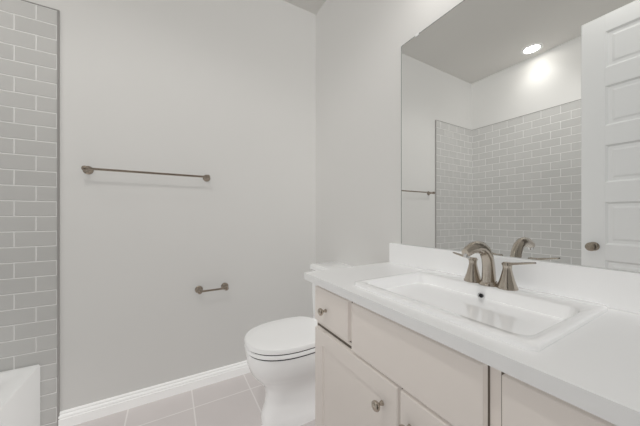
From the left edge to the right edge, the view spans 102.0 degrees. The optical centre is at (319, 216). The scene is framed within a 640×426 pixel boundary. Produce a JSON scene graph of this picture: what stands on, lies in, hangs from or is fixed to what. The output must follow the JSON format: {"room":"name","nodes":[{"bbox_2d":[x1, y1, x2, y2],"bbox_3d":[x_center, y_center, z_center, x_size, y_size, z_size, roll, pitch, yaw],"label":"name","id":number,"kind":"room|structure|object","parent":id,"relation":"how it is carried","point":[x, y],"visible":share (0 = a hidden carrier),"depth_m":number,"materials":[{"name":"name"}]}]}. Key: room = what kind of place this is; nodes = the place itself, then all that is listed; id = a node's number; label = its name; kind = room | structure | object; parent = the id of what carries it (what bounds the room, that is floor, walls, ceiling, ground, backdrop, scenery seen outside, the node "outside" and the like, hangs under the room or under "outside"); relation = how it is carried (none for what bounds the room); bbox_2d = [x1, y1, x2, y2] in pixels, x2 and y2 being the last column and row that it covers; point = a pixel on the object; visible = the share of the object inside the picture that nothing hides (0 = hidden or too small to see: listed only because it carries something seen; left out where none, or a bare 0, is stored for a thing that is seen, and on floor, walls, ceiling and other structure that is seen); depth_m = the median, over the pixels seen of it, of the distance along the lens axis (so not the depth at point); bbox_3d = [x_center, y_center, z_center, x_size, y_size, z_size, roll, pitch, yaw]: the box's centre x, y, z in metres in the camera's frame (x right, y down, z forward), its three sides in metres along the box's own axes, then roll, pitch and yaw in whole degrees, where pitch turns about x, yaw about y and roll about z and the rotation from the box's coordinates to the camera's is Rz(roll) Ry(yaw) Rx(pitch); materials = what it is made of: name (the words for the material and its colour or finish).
{"room":"bathroom","nodes":[
{"label":"bathroom","id":0,"kind":"room"},
{"bbox_2d":[26,0,315,410],"bbox_3d":[-1.030,-0.272,1.610,2.440,2.765,0.100,0,0,-30],"label":"wall","id":1,"kind":"structure","parent":0,"point":[222,93],"depth_m":1.63,"materials":[{"name":"paint"}]},
{"bbox_2d":[0,0,56,425],"bbox_3d":[-1.670,0.021,1.176,0.697,2.178,0.009,0,0,-30],"label":"tile","id":2,"kind":"structure","parent":1,"relation":"attached to","point":[28,184],"depth_m":1.30,"materials":[{"name":"grey tile"}]},
{"bbox_2d":[81,165,209,181],"bbox_3d":[-0.988,-0.252,1.530,0.641,0.046,0.079,0,0,-30],"label":"towel rail","id":3,"kind":"object","parent":1,"relation":"attached to","point":[90,170],"visible":1,"depth_m":1.47,"materials":[{"name":"silver metal"}]},
{"bbox_2d":[58,360,249,425],"bbox_3d":[-0.697,1.067,1.736,1.537,0.087,0.014,0,0,-30],"label":"baseboard","id":4,"kind":"structure","parent":1,"relation":"attached to","point":[93,410],"depth_m":1.54,"materials":[{"name":"white wood"}]},
{"bbox_2d":[195,283,228,293],"bbox_3d":[-0.702,0.476,1.698,0.208,0.048,0.074,0,0,-30],"label":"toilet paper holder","id":5,"kind":"object","parent":1,"relation":"attached to","point":[200,290],"visible":1,"depth_m":1.68,"materials":[{"name":"silver metal"}]},
{"bbox_2d":[74,372,314,425],"bbox_3d":[-0.514,1.150,0.718,2.440,0.080,2.160,0,0,-30],"label":"floor","id":6,"kind":"structure","parent":0,"point":[237,401],"depth_m":1.49,"materials":[{"name":"tile"}]},
{"bbox_2d":[0,364,39,425],"bbox_3d":[-1.310,0.927,0.506,0.625,0.367,1.506,0,0,-30],"label":"bathtub","id":7,"kind":"object","parent":6,"relation":"on","point":[19,396],"visible":1,"depth_m":1.18,"materials":[{"name":"white ceramic"}]},
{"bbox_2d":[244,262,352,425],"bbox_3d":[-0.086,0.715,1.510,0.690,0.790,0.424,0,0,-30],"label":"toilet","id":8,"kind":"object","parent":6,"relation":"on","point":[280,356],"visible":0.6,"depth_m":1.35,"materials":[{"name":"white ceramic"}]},
{"bbox_2d":[304,241,639,425],"bbox_3d":[0.417,0.595,0.803,0.536,1.031,1.055,0,0,-30],"label":"bathroom vanity","id":9,"kind":"object","parent":6,"relation":"on","point":[476,333],"visible":1,"depth_m":0.67,"materials":[{"name":"paint"}]},
{"bbox_2d":[354,269,607,373],"bbox_3d":[0.436,0.298,0.800,0.432,0.134,0.536,0,0,-30],"label":"sink","id":10,"kind":"object","parent":9,"relation":"in","point":[535,323],"depth_m":0.72,"materials":[{"name":"white ceramic"}]},
{"bbox_2d":[452,241,536,290],"bbox_3d":[0.525,0.155,0.852,0.172,0.152,0.258,0,0,-30],"label":"faucet","id":11,"kind":"object","parent":9,"relation":"on","point":[472,279],"depth_m":0.86,"materials":[{"name":"silver metal"}]},
{"bbox_2d":[284,0,325,14],"bbox_3d":[-0.514,-1.695,0.718,2.440,0.080,2.160,0,0,-30],"label":"ceiling","id":12,"kind":"structure","parent":0,"point":[313,6],"depth_m":2.02,"materials":[{"name":"white paint"}]},
{"bbox_2d":[316,0,639,272],"bbox_3d":[0.524,-0.272,1.260,0.100,2.765,2.060,0,0,-30],"label":"wall","id":13,"kind":"structure","parent":0,"point":[359,43],"depth_m":1.62,"materials":[{"name":"paint"}]},
{"bbox_2d":[401,0,639,271],"bbox_3d":[0.672,-0.369,0.893,0.008,1.020,1.016,0,0,-30],"label":"mirror","id":14,"kind":"object","parent":13,"relation":"attached to","point":[520,128],"visible":1,"depth_m":0.86,"materials":[{"name":"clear mirror"}]},
{"bbox_3d":[-1.502,-0.272,0.089,0.100,2.765,2.060,0,0,-30],"label":"wall","id":15,"kind":"structure","parent":0,"visible":0},
{"bbox_2d":[21,0,59,425],"bbox_3d":[-1.286,0.018,0.520,0.706,2.184,1.530,0,0,-30],"label":"trim","id":16,"kind":"structure","parent":15,"relation":"attached to","point":[58,213],"depth_m":1.35,"materials":[{"name":"grey"}]}
]}

